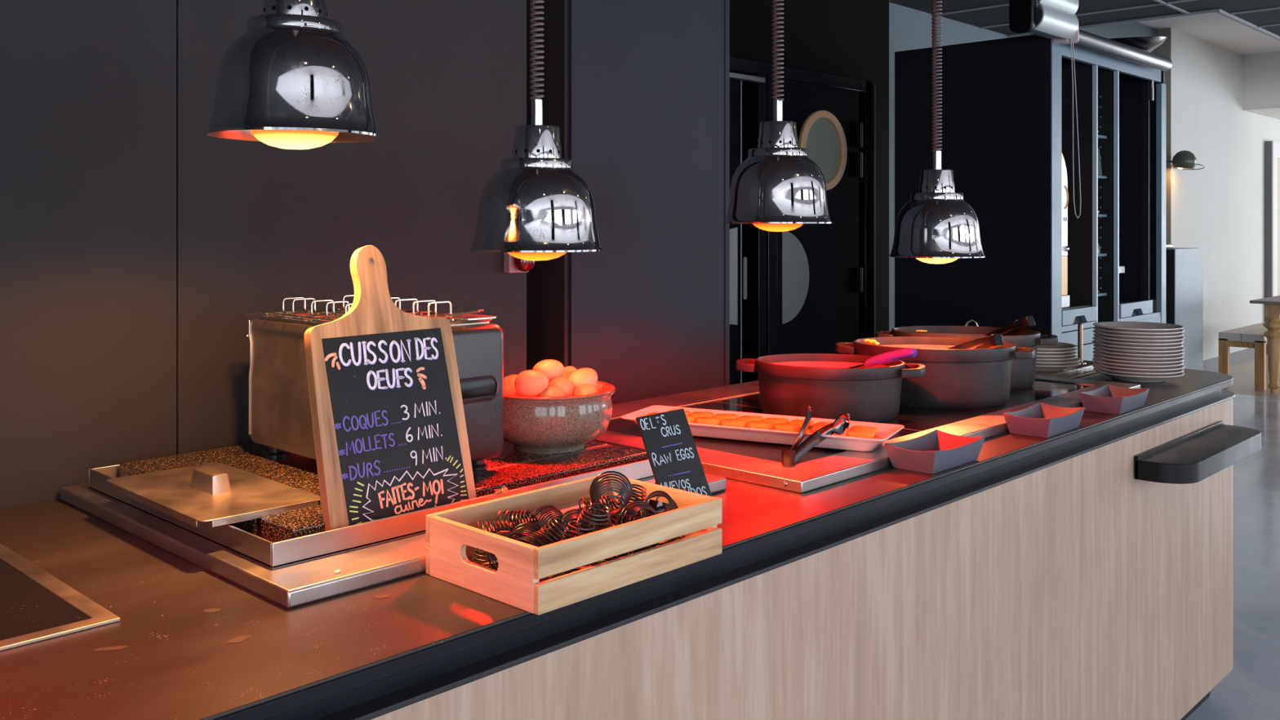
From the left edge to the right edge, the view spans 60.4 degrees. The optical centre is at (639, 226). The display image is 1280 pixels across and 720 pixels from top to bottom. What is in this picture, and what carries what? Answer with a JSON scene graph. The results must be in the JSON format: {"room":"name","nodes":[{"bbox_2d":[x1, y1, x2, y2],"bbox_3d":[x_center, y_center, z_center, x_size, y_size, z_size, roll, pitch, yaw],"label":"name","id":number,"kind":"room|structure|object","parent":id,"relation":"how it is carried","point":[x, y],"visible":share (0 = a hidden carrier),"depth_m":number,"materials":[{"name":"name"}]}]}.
{"room":"buffet restaurant","nodes":[
{"label":"buffet restaurant","id":0,"kind":"room"},
{"bbox_2d":[0,0,568,509],"bbox_3d":[-2.413,0.020,0.314,0.200,2.620,6.314,0,0,44],"label":"wall","id":1,"kind":"structure","parent":0,"point":[260,224],"depth_m":1.89,"materials":[{"name":"paint"}]},
{"bbox_2d":[503,252,535,272],"bbox_3d":[-0.257,0.076,2.380,0.058,0.050,0.054,0,0,44],"label":"button","id":2,"kind":"object","parent":1,"relation":"attached to","point":[512,264],"visible":0.6,"depth_m":2.37,"materials":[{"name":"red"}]},
{"bbox_2d":[568,0,724,404],"bbox_3d":[-0.039,0.020,2.793,0.200,2.620,0.552,0,0,44],"label":"pillar","id":3,"kind":"structure","parent":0,"point":[646,77],"depth_m":2.71,"materials":[{"name":"paint"}]},
{"bbox_2d":[724,0,729,386],"bbox_3d":[0.160,0.020,2.999,0.202,2.620,0.017,0,0,44],"label":"trim","id":4,"kind":"structure","parent":3,"relation":"attached to","point":[726,2],"depth_m":2.93,"materials":[{"name":"metal"}]},
{"bbox_2d":[729,0,888,382],"bbox_3d":[0.284,0.020,4.706,0.100,2.620,2.790,0,0,44],"label":"wall","id":5,"kind":"structure","parent":0,"point":[850,38],"depth_m":5.31,"materials":[{"name":"black paint"}]},
{"bbox_2d":[729,71,764,385],"bbox_3d":[0.367,0.343,4.579,0.085,1.955,0.400,0,0,44],"label":"door","id":6,"kind":"structure","parent":5,"relation":"in","point":[738,266],"depth_m":4.61,"materials":[{"name":"black"}]},
{"bbox_2d":[745,72,782,382],"bbox_3d":[0.543,0.338,4.784,0.085,1.985,0.170,0,0,44],"label":"door","id":7,"kind":"structure","parent":5,"relation":"attached to","point":[763,248],"depth_m":4.74,"materials":[{"name":"black"}]},
{"bbox_2d":[729,56,871,338],"bbox_3d":[0.631,0.307,4.945,0.070,2.045,1.415,0,0,44],"label":"trim","id":8,"kind":"structure","parent":5,"relation":"attached to","point":[740,65],"depth_m":5.39,"materials":[{"name":"black"}]},
{"bbox_2d":[782,78,862,355],"bbox_3d":[0.835,0.335,5.080,0.067,1.970,0.652,0,0,44],"label":"door","id":9,"kind":"structure","parent":5,"relation":"in","point":[822,277],"depth_m":5.09,"materials":[{"name":"black"}]},
{"bbox_2d":[871,84,875,337],"bbox_3d":[1.126,0.315,5.451,0.085,2.030,0.020,0,0,44],"label":"trim","id":10,"kind":"structure","parent":5,"relation":"attached to","point":[873,86],"depth_m":5.42,"materials":[{"name":"metal"}]},
{"bbox_2d":[888,2,1157,330],"bbox_3d":[2.664,-0.195,7.696,0.100,3.050,5.140,0,0,44],"label":"wall","id":11,"kind":"structure","parent":0,"point":[909,28],"depth_m":6.51,"materials":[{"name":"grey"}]},
{"bbox_2d":[888,0,1279,35],"bbox_3d":[2.967,-1.310,5.121,4.000,0.040,20.700,0,0,44],"label":"ceiling","id":12,"kind":"structure","parent":0,"point":[1000,15],"depth_m":6.58,"materials":[{"name":"tile"}]},
{"bbox_2d":[205,0,381,149],"bbox_3d":[-0.456,-0.696,1.454,0.221,1.188,0.221,0,0,40],"label":"heat lamp","id":13,"kind":"object","parent":12,"relation":"hanging from","point":[291,81],"visible":1,"depth_m":1.38,"materials":[{"name":"silver metal"}]},
{"bbox_2d":[469,0,603,260],"bbox_3d":[-0.171,-0.616,1.825,0.221,1.348,0.221,0,0,24],"label":"heat lamp","id":14,"kind":"object","parent":12,"relation":"hanging from","point":[536,206],"visible":1,"depth_m":1.76,"materials":[{"name":"silver metal"}]},
{"bbox_2d":[723,0,833,231],"bbox_3d":[0.280,-0.639,2.235,0.221,1.302,0.221,0,0,-38],"label":"heat lamp","id":15,"kind":"object","parent":12,"relation":"hanging from","point":[778,188],"visible":1,"depth_m":2.17,"materials":[{"name":"silver metal"}]},
{"bbox_2d":[888,0,985,263],"bbox_3d":[0.703,-0.600,2.606,0.221,1.380,0.221,0,0,-4],"label":"heat lamp","id":16,"kind":"object","parent":12,"relation":"hanging from","point":[936,225],"visible":1,"depth_m":2.55,"materials":[{"name":"silver metal"}]},
{"bbox_2d":[1008,0,1079,39],"bbox_3d":[1.568,-1.011,4.266,0.122,0.558,0.360,0,0,44],"label":"duct","id":17,"kind":"object","parent":12,"relation":"hanging from","point":[1048,19],"visible":1,"depth_m":4.18,"materials":[{"name":"silver"}]},
{"bbox_2d":[888,0,1279,40],"bbox_3d":[6.103,-1.300,6.963,6.018,0.060,13.500,0,0,44],"label":"grid","id":18,"kind":"object","parent":12,"relation":"attached to","point":[1230,15],"depth_m":6.69,"materials":[{"name":"grey"}]},
{"bbox_2d":[1138,12,1279,54],"bbox_3d":[6.060,-1.725,10.265,1.450,0.050,8.990,0,0,44],"label":"ceiling","id":19,"kind":"structure","parent":0,"point":[1214,28],"depth_m":9.65,"materials":[{"name":"white paint"}]},
{"bbox_2d":[1171,27,1279,360],"bbox_3d":[6.602,-0.195,11.727,0.210,3.050,6.130,0,0,44],"label":"wall","id":20,"kind":"structure","parent":0,"point":[1218,208],"depth_m":10.37,"materials":[{"name":"paint"}]},
{"bbox_2d":[1157,27,1171,244],"bbox_3d":[4.512,-0.195,9.473,0.110,3.050,0.015,0,0,44],"label":"trim","id":21,"kind":"structure","parent":20,"relation":"attached to","point":[1164,49],"depth_m":9.44,"materials":[{"name":"beige"}]},
{"bbox_2d":[1166,150,1204,169],"bbox_3d":[4.611,-0.557,9.265,0.267,0.160,0.268,0,0,2],"label":"wall lamp","id":22,"kind":"object","parent":20,"relation":"attached to","point":[1182,159],"visible":1,"depth_m":9.20,"materials":[{"name":"grey"}]},
{"bbox_2d":[1203,347,1254,370],"bbox_3d":[6.650,1.280,11.611,0.020,0.100,6.030,0,0,44],"label":"baseboard","id":23,"kind":"structure","parent":20,"relation":"attached to","point":[1211,364],"depth_m":10.66,"materials":[{"name":"grey"}]},
{"bbox_2d":[1264,141,1279,353],"bbox_3d":[7.083,0.223,12.027,0.070,2.215,1.570,0,0,44],"label":"window","id":24,"kind":"structure","parent":20,"relation":"in","point":[1272,148],"depth_m":11.47,"materials":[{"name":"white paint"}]},
{"bbox_2d":[1185,353,1279,719],"bbox_3d":[4.303,1.380,3.841,8.100,0.100,20.700,0,0,44],"label":"floor","id":25,"kind":"structure","parent":0,"point":[1251,691],"depth_m":4.28,"materials":[{"name":"concrete"}]},
{"bbox_2d":[0,360,1261,719],"bbox_3d":[-0.193,0.880,1.735,1.038,0.900,4.839,0,0,44],"label":"kitchen counter","id":26,"kind":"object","parent":25,"relation":"on","point":[1085,571],"depth_m":1.64,"materials":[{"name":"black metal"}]},
{"bbox_2d":[0,543,119,651],"bbox_3d":[-1.088,0.428,1.059,0.564,0.004,0.924,0,0,44],"label":"induction hob","id":27,"kind":"object","parent":26,"relation":"in","point":[36,606],"visible":1,"depth_m":1.23,"materials":[{"name":"metal"}]},
{"bbox_2d":[93,645,128,651],"bbox_3d":[-0.538,0.430,1.119,0.033,0.001,0.010,0,0,-18],"label":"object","id":28,"kind":"object","parent":26,"relation":"on","point":[117,647],"visible":1,"depth_m":1.12,"materials":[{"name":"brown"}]},
{"bbox_2d":[226,635,249,643],"bbox_3d":[-0.417,0.430,1.145,0.015,0.001,0.026,0,0,17],"label":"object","id":29,"kind":"object","parent":26,"relation":"on","point":[241,638],"visible":1,"depth_m":1.14,"materials":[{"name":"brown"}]},
{"bbox_2d":[60,439,726,608],"bbox_3d":[-0.384,0.398,1.759,0.715,0.063,0.775,0,0,44],"label":"station","id":30,"kind":"object","parent":26,"relation":"on","point":[289,559],"visible":0.58,"depth_m":1.45,"materials":[{"name":"metal"}]},
{"bbox_2d":[106,462,320,527],"bbox_3d":[-0.602,0.361,1.544,0.326,0.034,0.172,0,0,44],"label":"lid","id":31,"kind":"object","parent":30,"relation":"on","point":[221,494],"visible":0.94,"depth_m":1.51,"materials":[{"name":"metal"}]},
{"bbox_2d":[88,439,653,568],"bbox_3d":[-0.403,0.394,1.774,0.586,0.030,0.715,0,0,44],"label":"tray","id":32,"kind":"object","parent":30,"relation":"on","point":[291,539],"depth_m":1.60,"materials":[{"name":"silver metal"}]},
{"bbox_2d":[244,294,503,471],"bbox_3d":[-0.426,0.246,1.741,0.406,0.258,0.240,0,0,44],"label":"egg cooker","id":33,"kind":"object","parent":30,"relation":"on","point":[280,418],"visible":0.53,"depth_m":1.69,"materials":[{"name":"silver metal"}]},
{"bbox_2d":[303,244,475,531],"bbox_3d":[-0.342,0.217,1.499,0.098,0.382,0.230,0,0,44],"label":"menu board","id":34,"kind":"object","parent":30,"relation":"on","point":[390,435],"visible":0.98,"depth_m":1.48,"materials":[{"name":"brown wood"}]},
{"bbox_2d":[503,381,615,453],"bbox_3d":[-0.153,0.324,1.871,0.224,0.101,0.224,0,0,44],"label":"egg bowl","id":35,"kind":"object","parent":30,"relation":"on","point":[533,424],"visible":0.62,"depth_m":1.78,"materials":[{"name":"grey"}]},
{"bbox_2d":[503,374,518,385],"bbox_3d":[-0.221,0.279,1.881,0.050,0.050,0.048,0,0,-20],"label":"egg","id":36,"kind":"object","parent":35,"relation":"in","point":[509,379],"visible":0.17,"depth_m":1.87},
{"bbox_2d":[503,382,521,396],"bbox_3d":[-0.208,0.283,1.834,0.056,0.046,0.045,0,0,28],"label":"egg","id":37,"kind":"object","parent":35,"relation":"in","point":[508,388],"visible":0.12,"depth_m":1.82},
{"bbox_2d":[514,369,548,396],"bbox_3d":[-0.178,0.258,1.801,0.055,0.046,0.047,0,0,-18],"label":"egg","id":38,"kind":"object","parent":35,"relation":"in","point":[529,383],"visible":0.98,"depth_m":1.78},
{"bbox_2d":[532,359,564,383],"bbox_3d":[-0.157,0.250,1.870,0.055,0.047,0.046,0,0,-23],"label":"egg","id":39,"kind":"object","parent":35,"relation":"in","point":[552,369],"visible":0.59,"depth_m":1.85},
{"bbox_2d":[538,386,564,396],"bbox_3d":[-0.144,0.285,1.801,0.046,0.045,0.056,0,0,-17],"label":"egg","id":40,"kind":"object","parent":35,"relation":"in","point":[551,391],"visible":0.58,"depth_m":1.79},
{"bbox_2d":[547,377,573,396],"bbox_3d":[-0.133,0.275,1.840,0.045,0.045,0.057,0,0,0],"label":"egg","id":41,"kind":"object","parent":35,"relation":"in","point":[563,384],"visible":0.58,"depth_m":1.82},
{"bbox_2d":[561,365,577,378],"bbox_3d":[-0.129,0.272,1.919,0.048,0.054,0.045,0,0,-17],"label":"egg","id":42,"kind":"object","parent":35,"relation":"in","point":[569,370],"visible":0.25,"depth_m":1.91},
{"bbox_2d":[568,368,597,390],"bbox_3d":[-0.097,0.266,1.870,0.054,0.048,0.045,0,0,-27],"label":"egg","id":43,"kind":"object","parent":35,"relation":"in","point":[580,376],"visible":0.66,"depth_m":1.85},
{"bbox_2d":[573,383,598,395],"bbox_3d":[-0.090,0.287,1.843,0.046,0.045,0.056,0,0,-22],"label":"egg","id":44,"kind":"object","parent":35,"relation":"in","point":[585,388],"visible":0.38,"depth_m":1.83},
{"bbox_2d":[426,471,721,615],"bbox_3d":[-0.078,0.371,1.401,0.213,0.116,0.318,0,0,44],"label":"wooden crate","id":45,"kind":"object","parent":26,"relation":"on","point":[453,535],"depth_m":1.33,"materials":[{"name":"brown wood"}]},
{"bbox_2d":[635,408,711,513],"bbox_3d":[0.046,0.358,1.612,0.095,0.164,0.105,0,0,42],"label":"sign","id":46,"kind":"object","parent":45,"relation":"in","point":[672,453],"visible":0.8,"depth_m":1.61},
{"label":"coil","id":47,"kind":"object","parent":45,"relation":"in","visible":0},
{"bbox_2d":[610,484,646,516],"bbox_3d":[-0.016,0.369,1.472,0.051,0.044,0.052,0,0,-31],"label":"coil","id":48,"kind":"object","parent":47,"relation":"on","point":[634,495],"visible":0.39,"depth_m":1.47,"materials":[{"name":"black"}]},
{"bbox_2d":[595,374,1140,493],"bbox_3d":[0.501,0.420,2.572,0.765,0.020,1.502,0,0,44],"label":"station","id":49,"kind":"object","parent":26,"relation":"on","point":[752,462],"visible":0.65,"depth_m":2.22,"materials":[{"name":"metal"}]},
{"bbox_2d":[621,404,804,424],"bbox_3d":[0.133,0.394,2.150,0.338,0.032,0.216,0,0,27],"label":"serving platter","id":50,"kind":"object","parent":49,"relation":"on","point":[633,415],"depth_m":2.24,"materials":[{"name":"ceramic"}]},
{"bbox_2d":[689,411,715,417],"bbox_3d":[0.125,0.383,2.207,0.052,0.016,0.031,0,0,21],"label":"croquette","id":51,"kind":"object","parent":50,"relation":"on","point":[696,414],"visible":0.49,"depth_m":2.20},
{"bbox_2d":[695,416,721,425],"bbox_3d":[0.135,0.384,2.157,0.052,0.014,0.031,0,0,29],"label":"croquette","id":52,"kind":"object","parent":50,"relation":"on","point":[703,420],"visible":0.83,"depth_m":2.15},
{"bbox_2d":[713,413,739,420],"bbox_3d":[0.172,0.383,2.184,0.052,0.016,0.031,0,0,13],"label":"croquette","id":53,"kind":"object","parent":50,"relation":"on","point":[722,416],"visible":0.48,"depth_m":2.18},
{"bbox_2d":[688,422,799,444],"bbox_3d":[0.180,0.394,2.006,0.245,0.032,0.123,0,0,27],"label":"serving platter","id":54,"kind":"object","parent":49,"relation":"on","point":[785,437],"depth_m":2.08,"materials":[{"name":"white ceramic"}]},
{"bbox_2d":[720,418,747,427],"bbox_3d":[0.183,0.384,2.133,0.052,0.014,0.031,0,0,21],"label":"croquette","id":55,"kind":"object","parent":54,"relation":"on","point":[726,422],"visible":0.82,"depth_m":2.12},
{"bbox_2d":[737,415,764,422],"bbox_3d":[0.218,0.383,2.161,0.052,0.016,0.031,0,0,25],"label":"croquette","id":56,"kind":"object","parent":54,"relation":"on","point":[748,418],"visible":0.52,"depth_m":2.15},
{"bbox_2d":[746,421,773,430],"bbox_3d":[0.231,0.384,2.109,0.052,0.014,0.031,0,0,26],"label":"croquette","id":57,"kind":"object","parent":54,"relation":"on","point":[752,424],"visible":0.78,"depth_m":2.10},
{"bbox_2d":[763,417,789,425],"bbox_3d":[0.265,0.383,2.138,0.052,0.016,0.031,0,0,17],"label":"croquette","id":58,"kind":"object","parent":54,"relation":"on","point":[774,420],"visible":0.48,"depth_m":2.13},
{"bbox_2d":[773,422,800,432],"bbox_3d":[0.280,0.384,2.085,0.052,0.014,0.031,0,0,32],"label":"croquette","id":59,"kind":"object","parent":54,"relation":"on","point":[781,426],"visible":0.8,"depth_m":2.07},
{"bbox_2d":[788,419,815,427],"bbox_3d":[0.311,0.383,2.115,0.052,0.016,0.031,0,0,29],"label":"croquette","id":60,"kind":"object","parent":54,"relation":"on","point":[799,422],"visible":0.44,"depth_m":2.11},
{"bbox_2d":[781,405,849,465],"bbox_3d":[0.299,0.382,1.988,0.085,0.080,0.218,0,0,33],"label":"serving tongs","id":61,"kind":"object","parent":49,"relation":"on","point":[799,448],"visible":0.98,"depth_m":1.98,"materials":[{"name":"grey metal"}]},
{"bbox_2d":[735,353,925,422],"bbox_3d":[0.415,0.354,2.420,0.414,0.118,0.265,0,0,16],"label":"casserole","id":62,"kind":"object","parent":49,"relation":"on","point":[792,383],"visible":0.96,"depth_m":2.32,"materials":[{"name":"metal"}]},
{"bbox_2d":[848,347,917,368],"bbox_3d":[0.509,0.289,2.357,0.022,0.074,0.216,0,0,-34],"label":"ladle","id":63,"kind":"object","parent":62,"relation":"in","point":[908,353],"visible":0.92,"depth_m":2.32,"materials":[{"name":"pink plastic"}]},
{"bbox_2d":[813,420,904,451],"bbox_3d":[0.392,0.394,1.987,0.119,0.032,0.278,0,0,27],"label":"serving platter","id":64,"kind":"object","parent":49,"relation":"on","point":[886,432],"depth_m":2.01,"materials":[{"name":"white ceramic"}]},
{"bbox_2d":[805,425,823,433],"bbox_3d":[0.328,0.384,2.061,0.052,0.014,0.031,0,0,24],"label":"croquette","id":65,"kind":"object","parent":64,"relation":"on","point":[811,428],"visible":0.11,"depth_m":2.05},
{"bbox_2d":[845,429,875,439],"bbox_3d":[0.404,0.384,2.022,0.052,0.014,0.031,0,0,25],"label":"croquette","id":66,"kind":"object","parent":64,"relation":"on","point":[851,433],"visible":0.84,"depth_m":2.01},
{"bbox_2d":[849,425,877,435],"bbox_3d":[0.418,0.383,2.055,0.052,0.014,0.031,0,0,32],"label":"croquette","id":67,"kind":"object","parent":64,"relation":"on","point":[873,429],"visible":0.53,"depth_m":2.05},
{"bbox_2d":[835,336,1035,408],"bbox_3d":[0.698,0.345,2.621,0.314,0.136,0.414,0,0,-41],"label":"casserole","id":68,"kind":"object","parent":49,"relation":"on","point":[976,378],"visible":0.7,"depth_m":2.50,"materials":[{"name":"metal"}]},
{"bbox_2d":[862,338,879,345],"bbox_3d":[0.557,0.280,2.653,0.029,0.015,0.035,0,0,-31],"label":"egg","id":69,"kind":"object","parent":68,"relation":"in","point":[868,341],"visible":0.97,"depth_m":2.64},
{"bbox_2d":[946,333,1003,349],"bbox_3d":[0.773,0.290,2.572,0.025,0.092,0.178,0,0,-29],"label":"serving tongs","id":70,"kind":"object","parent":68,"relation":"in","point":[992,341],"visible":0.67,"depth_m":2.52,"materials":[{"name":"grey metal"}]},
{"bbox_2d":[875,325,1057,390],"bbox_3d":[0.853,0.344,2.893,0.460,0.139,0.285,0,0,10],"label":"casserole","id":71,"kind":"object","parent":49,"relation":"on","point":[1023,371],"visible":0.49,"depth_m":2.80,"materials":[{"name":"metal"}]},
{"bbox_2d":[985,315,1035,335],"bbox_3d":[0.936,0.279,2.820,0.025,0.108,0.172,0,0,-30],"label":"serving tongs","id":72,"kind":"object","parent":71,"relation":"in","point":[1015,328],"visible":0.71,"depth_m":2.78,"materials":[{"name":"grey metal"}]},
{"bbox_2d":[884,429,985,474],"bbox_3d":[0.534,0.408,1.989,0.100,0.044,0.186,0,0,44],"label":"sauce dish","id":73,"kind":"object","parent":26,"relation":"on","point":[935,451],"visible":1,"depth_m":1.96,"materials":[{"name":"grey plastic"}]},
{"bbox_2d":[1003,402,1085,438],"bbox_3d":[0.851,0.408,2.313,0.100,0.044,0.186,0,0,43],"label":"sauce dish","id":74,"kind":"object","parent":26,"relation":"on","point":[1041,420],"visible":1,"depth_m":2.28,"materials":[{"name":"grey plastic"}]},
{"bbox_2d":[1035,360,1096,377],"bbox_3d":[1.211,0.427,3.320,0.315,0.006,0.450,0,0,44],"label":"drip tray","id":75,"kind":"object","parent":26,"relation":"on","point":[1082,370],"visible":0.09,"depth_m":3.21,"materials":[{"name":"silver metal"}]},
{"bbox_2d":[1035,361,1081,371],"bbox_3d":[1.198,0.415,3.295,0.228,0.023,0.228,0,0,44],"label":"plate","id":76,"kind":"object","parent":75,"relation":"on","point":[1038,367],"visible":0.37,"depth_m":3.21,"materials":[{"name":"beige"}]},
{"bbox_2d":[1035,357,1080,365],"bbox_3d":[1.197,0.405,3.293,0.228,0.023,0.228,0,0,44],"label":"plate","id":77,"kind":"object","parent":76,"relation":"on","point":[1077,359],"visible":0.28,"depth_m":3.20,"materials":[{"name":"beige"}]},
{"bbox_2d":[1035,355,1077,362],"bbox_3d":[1.185,0.395,3.290,0.228,0.023,0.228,0,0,44],"label":"plate","id":78,"kind":"object","parent":77,"relation":"on","point":[1057,360],"visible":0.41,"depth_m":3.19,"materials":[{"name":"beige"}]},
{"bbox_2d":[1036,351,1077,359],"bbox_3d":[1.184,0.385,3.289,0.228,0.023,0.228,0,0,44],"label":"plate","id":79,"kind":"object","parent":78,"relation":"on","point":[1045,357],"visible":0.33,"depth_m":3.19,"materials":[{"name":"beige"}]},
{"bbox_2d":[1036,347,1077,355],"bbox_3d":[1.185,0.375,3.290,0.228,0.023,0.228,0,0,44],"label":"plate","id":80,"kind":"object","parent":79,"relation":"on","point":[1075,349],"visible":0.31,"depth_m":3.19,"materials":[{"name":"beige"}]},
{"bbox_2d":[1036,342,1077,351],"bbox_3d":[1.184,0.365,3.289,0.228,0.023,0.228,0,0,44],"label":"plate","id":81,"kind":"object","parent":80,"relation":"on","point":[1060,346],"visible":0.41,"depth_m":3.29,"materials":[{"name":"beige"}]},
{"bbox_2d":[1077,323,1086,364],"bbox_3d":[1.356,0.361,3.389,0.034,0.125,0.034,0,0,44],"label":"chrome post","id":82,"kind":"object","parent":75,"relation":"on","point":[1080,326],"visible":0.8,"depth_m":3.38,"materials":[{"name":"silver metal"}]},
{"bbox_2d":[1078,383,1149,414],"bbox_3d":[1.118,0.408,2.592,0.100,0.044,0.186,0,0,42],"label":"sauce dish","id":83,"kind":"object","parent":26,"relation":"on","point":[1108,398],"visible":0.99,"depth_m":2.55,"materials":[{"name":"grey plastic"}]},
{"bbox_2d":[1093,368,1184,382],"bbox_3d":[1.399,0.418,3.091,0.234,0.023,0.234,0,0,44],"label":"plate","id":84,"kind":"object","parent":26,"relation":"on","point":[1116,376],"visible":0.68,"depth_m":3.02,"materials":[{"name":"grey"}]},
{"bbox_2d":[1092,364,1184,376],"bbox_3d":[1.397,0.408,3.089,0.234,0.023,0.234,0,0,44],"label":"plate","id":85,"kind":"object","parent":84,"relation":"on","point":[1128,373],"visible":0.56,"depth_m":3.00,"materials":[{"name":"grey"}]},
{"bbox_2d":[1093,360,1184,373],"bbox_3d":[1.398,0.398,3.088,0.234,0.023,0.234,0,0,44],"label":"plate","id":86,"kind":"object","parent":85,"relation":"on","point":[1181,366],"visible":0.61,"depth_m":3.00,"materials":[{"name":"grey"}]},
{"bbox_2d":[1092,357,1183,368],"bbox_3d":[1.395,0.388,3.089,0.234,0.023,0.234,0,0,44],"label":"plate","id":87,"kind":"object","parent":86,"relation":"on","point":[1117,365],"visible":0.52,"depth_m":3.00,"materials":[{"name":"grey"}]},
{"bbox_2d":[1093,354,1184,365],"bbox_3d":[1.397,0.378,3.088,0.234,0.023,0.234,0,0,44],"label":"plate","id":88,"kind":"object","parent":87,"relation":"on","point":[1111,361],"visible":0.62,"depth_m":3.00,"materials":[{"name":"grey"}]},
{"bbox_2d":[1093,350,1184,361],"bbox_3d":[1.397,0.368,3.088,0.234,0.023,0.234,0,0,44],"label":"plate","id":89,"kind":"object","parent":88,"relation":"on","point":[1115,357],"visible":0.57,"depth_m":3.00,"materials":[{"name":"grey"}]},
{"bbox_2d":[1093,346,1184,358],"bbox_3d":[1.398,0.358,3.090,0.234,0.023,0.234,0,0,44],"label":"plate","id":90,"kind":"object","parent":89,"relation":"on","point":[1110,353],"visible":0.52,"depth_m":3.00,"materials":[{"name":"grey"}]},
{"bbox_2d":[1093,343,1184,354],"bbox_3d":[1.398,0.349,3.088,0.234,0.023,0.234,0,0,44],"label":"plate","id":91,"kind":"object","parent":90,"relation":"on","point":[1181,348],"visible":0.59,"depth_m":3.00,"materials":[{"name":"grey"}]},
{"bbox_2d":[1092,340,1183,351],"bbox_3d":[1.395,0.339,3.088,0.234,0.023,0.234,0,0,44],"label":"plate","id":92,"kind":"object","parent":91,"relation":"on","point":[1109,346],"visible":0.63,"depth_m":3.00,"materials":[{"name":"grey"}]},
{"bbox_2d":[1092,336,1183,346],"bbox_3d":[1.397,0.329,3.090,0.234,0.023,0.234,0,0,44],"label":"plate","id":93,"kind":"object","parent":92,"relation":"on","point":[1112,343],"visible":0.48,"depth_m":3.00,"materials":[{"name":"grey"}]},
{"bbox_2d":[1093,333,1184,343],"bbox_3d":[1.398,0.319,3.088,0.234,0.023,0.234,0,0,44],"label":"plate","id":94,"kind":"object","parent":93,"relation":"on","point":[1180,338],"visible":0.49,"depth_m":3.00,"materials":[{"name":"grey"}]},
{"bbox_2d":[1093,329,1184,339],"bbox_3d":[1.397,0.309,3.090,0.234,0.023,0.234,0,0,44],"label":"plate","id":95,"kind":"object","parent":94,"relation":"on","point":[1111,335],"visible":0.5,"depth_m":3.00,"materials":[{"name":"grey"}]},
{"bbox_2d":[1093,326,1184,336],"bbox_3d":[1.398,0.299,3.087,0.234,0.023,0.234,0,0,44],"label":"plate","id":96,"kind":"object","parent":95,"relation":"on","point":[1107,331],"visible":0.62,"depth_m":3.00,"materials":[{"name":"grey"}]},
{"bbox_2d":[1093,321,1184,332],"bbox_3d":[1.398,0.289,3.090,0.234,0.023,0.234,0,0,44],"label":"plate","id":97,"kind":"object","parent":96,"relation":"on","point":[1132,326],"visible":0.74,"depth_m":3.13,"materials":[{"name":"grey"}]},
{"bbox_2d":[1134,420,1261,484],"bbox_3d":[1.411,0.560,2.743,0.118,0.054,0.640,0,0,44],"label":"shelf","id":98,"kind":"object","parent":26,"relation":"attached to","point":[1193,453],"depth_m":2.65,"materials":[{"name":"metal"}]},
{"bbox_2d":[894,34,1166,360],"bbox_3d":[1.848,0.278,5.126,0.716,2.105,1.320,0,0,44],"label":"tall cabinet","id":99,"kind":"object","parent":25,"relation":"on","point":[1006,104],"visible":0.56,"depth_m":4.75,"materials":[{"name":"black"}]},
{"bbox_2d":[1062,153,1069,307],"bbox_3d":[1.608,0.007,4.705,0.412,0.665,0.190,0,0,44],"label":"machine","id":100,"kind":"object","parent":99,"relation":"on","point":[1065,298],"visible":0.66,"depth_m":4.61,"materials":[{"name":"white"}]},
{"bbox_2d":[1062,294,1069,307],"bbox_3d":[1.744,0.315,4.573,0.012,0.050,0.178,0,0,44],"label":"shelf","id":101,"kind":"object","parent":100,"relation":"attached to","point":[1065,298],"depth_m":4.60,"materials":[{"name":"white"}]},
{"bbox_2d":[1062,303,1091,324],"bbox_3d":[1.583,0.385,4.848,0.660,0.090,0.360,0,0,44],"label":"drawer","id":102,"kind":"object","parent":99,"relation":"attached to","point":[1079,319],"depth_m":4.65,"materials":[{"name":"black"}]},
{"bbox_2d":[1097,148,1102,175],"bbox_3d":[2.022,-0.285,4.929,0.086,0.120,0.090,0,0,44],"label":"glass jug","id":103,"kind":"object","parent":99,"relation":"on","point":[1100,169],"visible":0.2,"depth_m":4.90,"materials":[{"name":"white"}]},
{"bbox_2d":[1053,27,1172,218],"bbox_3d":[2.081,-0.413,4.786,0.096,0.766,1.132,0,0,44],"label":"roller blind","id":104,"kind":"object","parent":99,"relation":"attached to","point":[1084,39],"visible":0.74,"depth_m":4.60,"materials":[{"name":"silver metal"}]},
{"bbox_2d":[1108,36,1166,52],"bbox_3d":[2.341,-0.870,5.358,0.406,0.149,0.671,0,0,24],"label":"serving bowl","id":105,"kind":"object","parent":99,"relation":"on","point":[1146,43],"visible":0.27,"depth_m":5.09,"materials":[{"name":"metal"}]},
{"bbox_2d":[1119,297,1155,315],"bbox_3d":[2.078,0.403,5.364,0.660,0.095,0.525,0,0,44],"label":"drawer","id":106,"kind":"object","parent":99,"relation":"attached to","point":[1137,312],"depth_m":5.21,"materials":[{"name":"black"}]},
{"bbox_2d":[1166,244,1203,370],"bbox_3d":[4.194,0.735,8.761,0.337,1.190,0.665,0,0,44],"label":"cabinet","id":107,"kind":"object","parent":25,"relation":"on","point":[1184,270],"visible":0.24,"depth_m":8.62,"materials":[{"name":"grey"}]},
{"bbox_2d":[1218,322,1268,390],"bbox_3d":[5.446,1.105,9.559,0.340,0.450,1.520,0,0,44],"label":"wooden bench","id":108,"kind":"object","parent":25,"relation":"on","point":[1252,336],"visible":0.73,"depth_m":9.03,"materials":[{"name":"brown wood"}]},
{"bbox_2d":[1249,295,1279,393],"bbox_3d":[5.856,0.961,8.917,1.240,0.738,1.620,0,0,44],"label":"dining table","id":109,"kind":"object","parent":25,"relation":"on","point":[1272,324],"visible":1,"depth_m":8.72,"materials":[{"name":"brown wood"}]},
{"bbox_2d":[1242,51,1279,119],"bbox_3d":[8.348,-1.425,11.418,2.740,0.550,3.960,0,0,44],"label":"wall","id":110,"kind":"structure","parent":0,"point":[1260,71],"depth_m":10.83,"materials":[{"name":"white paint"}]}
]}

